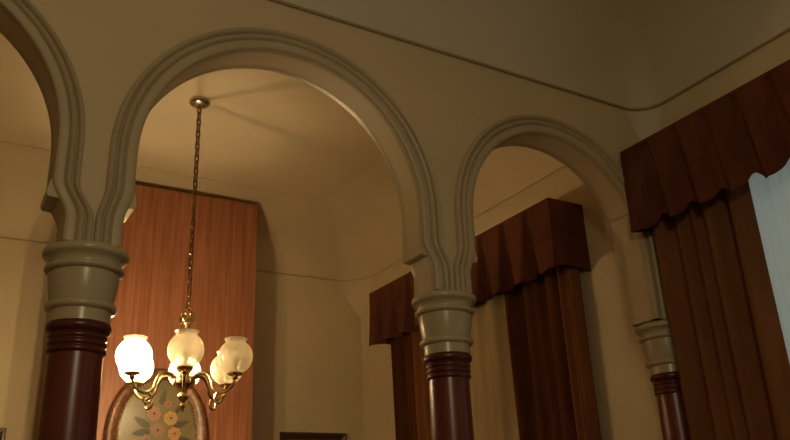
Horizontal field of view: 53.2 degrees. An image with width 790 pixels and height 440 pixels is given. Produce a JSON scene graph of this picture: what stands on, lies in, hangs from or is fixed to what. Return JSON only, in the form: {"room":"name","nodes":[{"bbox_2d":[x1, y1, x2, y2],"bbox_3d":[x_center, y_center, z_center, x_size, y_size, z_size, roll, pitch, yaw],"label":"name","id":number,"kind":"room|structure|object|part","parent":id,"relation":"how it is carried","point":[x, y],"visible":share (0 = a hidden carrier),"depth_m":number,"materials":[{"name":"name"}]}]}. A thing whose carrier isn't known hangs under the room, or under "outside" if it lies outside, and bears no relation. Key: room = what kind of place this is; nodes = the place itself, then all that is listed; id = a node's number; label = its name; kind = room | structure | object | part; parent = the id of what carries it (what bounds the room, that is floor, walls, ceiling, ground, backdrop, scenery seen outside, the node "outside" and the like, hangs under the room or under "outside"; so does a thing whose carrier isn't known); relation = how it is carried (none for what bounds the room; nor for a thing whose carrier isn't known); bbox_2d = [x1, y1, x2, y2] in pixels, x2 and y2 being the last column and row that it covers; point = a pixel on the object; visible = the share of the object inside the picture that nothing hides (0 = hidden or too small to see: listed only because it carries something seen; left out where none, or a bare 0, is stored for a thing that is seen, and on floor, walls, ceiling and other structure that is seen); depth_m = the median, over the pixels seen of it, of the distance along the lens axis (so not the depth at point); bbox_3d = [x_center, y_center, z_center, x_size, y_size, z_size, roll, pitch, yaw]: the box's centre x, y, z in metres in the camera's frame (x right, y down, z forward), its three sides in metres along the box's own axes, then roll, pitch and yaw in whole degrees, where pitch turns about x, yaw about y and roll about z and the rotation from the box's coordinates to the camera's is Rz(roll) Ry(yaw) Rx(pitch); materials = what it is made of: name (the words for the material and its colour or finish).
{"room":"living room","nodes":[
{"label":"living room","id":0,"kind":"room"},
{"bbox_2d":[96,185,256,439],"bbox_3d":[-1.794,1.790,5.701,1.414,4.188,0.440,10,-25,-29],"label":"wood panel","id":1,"kind":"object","parent":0,"point":[151,296],"depth_m":6.08,"materials":[{"name":"orange wood"}]},
{"bbox_2d":[103,368,207,439],"bbox_3d":[-1.680,1.527,5.573,0.733,0.960,0.050,10,-25,-29],"label":"picture","id":2,"kind":"object","parent":1,"relation":"attached to","point":[127,418],"visible":0.9,"depth_m":5.63,"materials":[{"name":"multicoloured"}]},
{"bbox_3d":[-1.688,1.533,5.586,0.589,0.816,0.017,10,-25,-29],"label":"panel","id":3,"kind":"part","parent":2,"relation":"part of","materials":[{"name":"green paint"}]},
{"bbox_2d":[0,238,363,439],"bbox_3d":[-2.993,1.573,5.384,6.640,4.456,0.160,10,-25,-29],"label":"wall","id":4,"kind":"structure","parent":0,"point":[307,359],"depth_m":6.70,"materials":[{"name":"beige paint"}]},
{"bbox_2d":[0,428,6,439],"bbox_3d":[-3.014,1.785,5.149,0.760,0.852,0.044,10,-25,-29],"label":"framed picture","id":5,"kind":"object","parent":4,"relation":"attached to","point":[2,430],"visible":1,"depth_m":5.45,"materials":[{"name":"brown wood"}]},
{"bbox_2d":[0,165,564,280],"bbox_3d":[-2.179,-0.443,4.537,6.270,0.010,3.350,10,-25,-29],"label":"trim","id":6,"kind":"structure","parent":4,"relation":"attached to","point":[564,165],"depth_m":6.00,"materials":[{"name":"paint"}]},
{"bbox_2d":[280,432,346,439],"bbox_3d":[-0.662,2.195,6.480,0.606,0.870,0.044,10,-25,-29],"label":"framed picture","id":7,"kind":"object","parent":4,"relation":"attached to","point":[283,435],"visible":1,"depth_m":6.60,"materials":[{"name":"brown wood"}]},
{"bbox_2d":[0,141,382,201],"bbox_3d":[-2.201,-0.939,4.731,5.114,0.018,2.322,10,-25,-29],"label":"trim","id":8,"kind":"structure","parent":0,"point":[381,157],"depth_m":6.37,"materials":[{"name":"beige paint"}]},
{"bbox_2d":[0,33,563,317],"bbox_3d":[-2.183,-0.536,4.573,6.280,0.872,3.360,10,-25,-29],"label":"ceiling","id":9,"kind":"structure","parent":0,"point":[262,129],"depth_m":5.95,"materials":[{"name":"beige paint"}]},
{"bbox_2d":[115,96,252,412],"bbox_3d":[-1.258,0.143,4.852,0.800,2.006,0.810,10,-25,-29],"label":"chandelier","id":10,"kind":"object","parent":9,"relation":"hanging from","point":[185,350],"visible":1,"depth_m":4.46,"materials":[{"name":"gold metal"}]},
{"bbox_3d":[-1.450,0.748,4.378,0.197,0.197,0.197,10,-25,-29],"label":"lamp shade","id":11,"kind":"part","parent":10,"relation":"part of","materials":[{"name":"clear glass"}]},
{"bbox_3d":[-1.530,0.864,4.665,0.197,0.197,0.197,10,-25,-29],"label":"lamp shade","id":12,"kind":"part","parent":10,"relation":"part of","materials":[{"name":"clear glass"}]},
{"bbox_3d":[-1.393,1.001,4.572,0.286,0.198,0.022,-8,-22,14],"label":"arm","id":13,"kind":"part","parent":10,"relation":"part of","materials":[{"name":"gold metal"}]},
{"bbox_3d":[-1.347,0.933,4.406,0.286,0.198,0.022,18,-29,-42],"label":"arm","id":14,"kind":"part","parent":10,"relation":"part of","materials":[{"name":"gold metal"}]},
{"bbox_3d":[-1.222,0.817,4.591,0.136,0.558,0.136,10,-25,-29],"label":"stem","id":15,"kind":"part","parent":10,"relation":"part of","materials":[{"name":"gold metal"}]},
{"bbox_3d":[-1.169,0.909,4.363,0.022,0.198,0.286,3,-22,-14],"label":"arm","id":16,"kind":"part","parent":10,"relation":"part of","materials":[{"name":"gold metal"}]},
{"bbox_3d":[-1.302,0.937,4.877,0.197,0.197,0.197,10,-25,-29],"label":"lamp shade","id":17,"kind":"part","parent":10,"relation":"part of","materials":[{"name":"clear glass"}]},
{"bbox_3d":[-1.142,0.705,4.303,0.197,0.197,0.197,10,-25,-29],"label":"lamp shade","id":18,"kind":"part","parent":10,"relation":"part of","materials":[{"name":"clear glass"}]},
{"bbox_3d":[-1.233,0.565,4.690,0.087,0.104,0.087,10,-25,-29],"label":"crown","id":19,"kind":"part","parent":10,"relation":"part of","materials":[{"name":"gold metal"}]},
{"bbox_3d":[-1.263,-0.106,4.955,0.027,1.396,0.028,0,-22,-7],"label":"chain","id":20,"kind":"part","parent":10,"relation":"part of","materials":[{"name":"gold metal"}]},
{"bbox_3d":[-1.105,1.026,4.669,0.022,0.198,0.286,-17,-26,33],"label":"arm","id":21,"kind":"part","parent":10,"relation":"part of","materials":[{"name":"gold metal"}]},
{"bbox_3d":[-1.037,0.951,4.486,0.286,0.198,0.022,-8,-22,14],"label":"arm","id":22,"kind":"part","parent":10,"relation":"part of","materials":[{"name":"gold metal"}]},
{"bbox_3d":[-1.032,0.908,4.832,0.197,0.197,0.197,10,-25,-29],"label":"lamp shade","id":23,"kind":"part","parent":10,"relation":"part of","materials":[{"name":"white glass"}]},
{"bbox_3d":[-0.914,0.778,4.515,0.197,0.197,0.197,10,-25,-29],"label":"lamp shade","id":24,"kind":"part","parent":10,"relation":"part of","materials":[{"name":"white glass"}]},
{"bbox_2d":[0,0,668,326],"bbox_3d":[-1.202,0.477,2.557,6.320,4.280,0.211,10,-25,-29],"label":"wall","id":25,"kind":"structure","parent":0,"point":[99,68],"depth_m":3.52,"materials":[{"name":"paint"}]},
{"bbox_3d":[-1.816,-0.481,2.670,1.540,1.076,0.050,10,-25,-29],"label":"moulding","id":26,"kind":"part","parent":25,"relation":"part of","materials":[{"name":"paint"}]},
{"bbox_3d":[-1.734,-0.535,2.542,1.540,1.076,0.050,10,-25,-29],"label":"moulding","id":27,"kind":"part","parent":25,"relation":"part of","materials":[{"name":"paint"}]},
{"bbox_3d":[-0.417,-0.307,3.287,1.510,1.090,0.050,10,-25,-29],"label":"moulding","id":28,"kind":"part","parent":25,"relation":"part of","materials":[{"name":"paint"}]},
{"bbox_3d":[-0.499,-0.253,3.416,1.510,1.090,0.050,10,-25,-29],"label":"moulding","id":29,"kind":"part","parent":25,"relation":"part of","materials":[{"name":"paint"}]},
{"bbox_2d":[271,0,789,109],"bbox_3d":[0.174,-2.033,0.867,6.276,0.015,5.596,10,-25,-29],"label":"trim","id":30,"kind":"structure","parent":25,"relation":"attached to","point":[277,1],"depth_m":4.02,"materials":[{"name":"brown paint"}]},
{"bbox_3d":[0.824,-0.060,3.977,1.362,1.032,0.050,10,-25,-29],"label":"moulding","id":31,"kind":"part","parent":25,"relation":"part of","materials":[{"name":"paint"}]},
{"bbox_3d":[0.742,-0.006,4.105,1.362,1.032,0.050,10,-25,-29],"label":"moulding","id":32,"kind":"part","parent":25,"relation":"part of","materials":[{"name":"paint"}]},
{"bbox_2d":[282,0,789,140],"bbox_3d":[0.171,-2.107,0.896,6.280,0.832,5.600,10,-25,-29],"label":"ceiling","id":33,"kind":"structure","parent":0,"point":[626,53],"depth_m":4.20,"materials":[{"name":"paint"}]},
{"bbox_2d":[361,31,789,439],"bbox_3d":[2.134,0.514,3.263,0.200,4.456,9.120,10,-25,-29],"label":"wall","id":34,"kind":"structure","parent":0,"point":[627,406],"depth_m":4.62,"materials":[{"name":"beige paint"}]},
{"bbox_2d":[369,198,590,345],"bbox_3d":[0.480,0.471,5.688,0.298,0.456,2.276,10,-25,-29],"label":"pelmet","id":35,"kind":"object","parent":34,"relation":"attached to","point":[549,233],"visible":0.64,"depth_m":5.08,"materials":[{"name":"brown fabric"}]},
{"bbox_2d":[391,328,430,439],"bbox_3d":[0.171,2.186,5.807,0.115,3.352,0.543,10,-25,-29],"label":"curtain","id":36,"kind":"object","parent":35,"relation":"hanging from","point":[410,384],"visible":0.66,"depth_m":6.14,"materials":[{"name":"brown fabric"}]},
{"bbox_2d":[504,265,601,439],"bbox_3d":[0.983,1.648,4.531,0.129,3.352,0.647,12,-26,-32],"label":"curtain","id":37,"kind":"object","parent":35,"relation":"hanging from","point":[553,381],"visible":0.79,"depth_m":4.81,"materials":[{"name":"brown fabric"}]},
{"bbox_2d":[469,292,519,439],"bbox_3d":[0.606,1.934,5.217,0.088,3.352,0.996,10,-25,-29],"label":"curtain","id":38,"kind":"object","parent":34,"relation":"hanging from","point":[494,413],"visible":0.36,"depth_m":5.39,"materials":[{"name":"white fabric"}]},
{"bbox_2d":[620,59,789,232],"bbox_3d":[1.893,-0.476,3.483,0.298,0.490,2.108,10,-25,-29],"label":"pelmet","id":39,"kind":"object","parent":34,"relation":"attached to","point":[743,132],"visible":1,"depth_m":3.83,"materials":[{"name":"brown fabric"}]},
{"bbox_2d":[652,182,789,439],"bbox_3d":[1.598,1.202,3.520,0.123,3.392,0.564,10,-25,-29],"label":"curtain","id":40,"kind":"object","parent":39,"relation":"hanging from","point":[733,364],"visible":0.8,"depth_m":3.78,"materials":[{"name":"brown fabric"}]},
{"bbox_2d":[748,158,789,362],"bbox_3d":[2.083,0.954,2.944,0.045,3.392,1.216,10,-25,-29],"label":"curtain","id":41,"kind":"object","parent":34,"relation":"hanging from","point":[771,194],"visible":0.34,"depth_m":3.72,"materials":[{"name":"white fabric"}]},
{"bbox_3d":[-0.527,2.133,0.880,6.680,0.080,9.440,10,-25,-29],"label":"floor","id":42,"kind":"structure","parent":0,"visible":0},
{"bbox_2d":[36,240,129,439],"bbox_3d":[-1.036,1.300,2.317,0.304,2.562,0.304,10,-25,-29],"label":"column","id":43,"kind":"structure","parent":42,"relation":"on","point":[84,277],"depth_m":2.60,"materials":[{"name":"red"}]},
{"bbox_2d":[411,289,475,439],"bbox_3d":[0.268,1.531,3.053,0.304,2.562,0.304,10,-25,-29],"label":"column","id":44,"kind":"structure","parent":42,"relation":"on","point":[444,316],"depth_m":3.34,"materials":[{"name":"red"}]},
{"bbox_2d":[635,319,690,439],"bbox_3d":[1.477,1.746,3.735,0.304,2.562,0.304,10,-25,-29],"label":"column","id":45,"kind":"structure","parent":42,"relation":"on","point":[656,341],"depth_m":4.03,"materials":[{"name":"red"}]}
]}

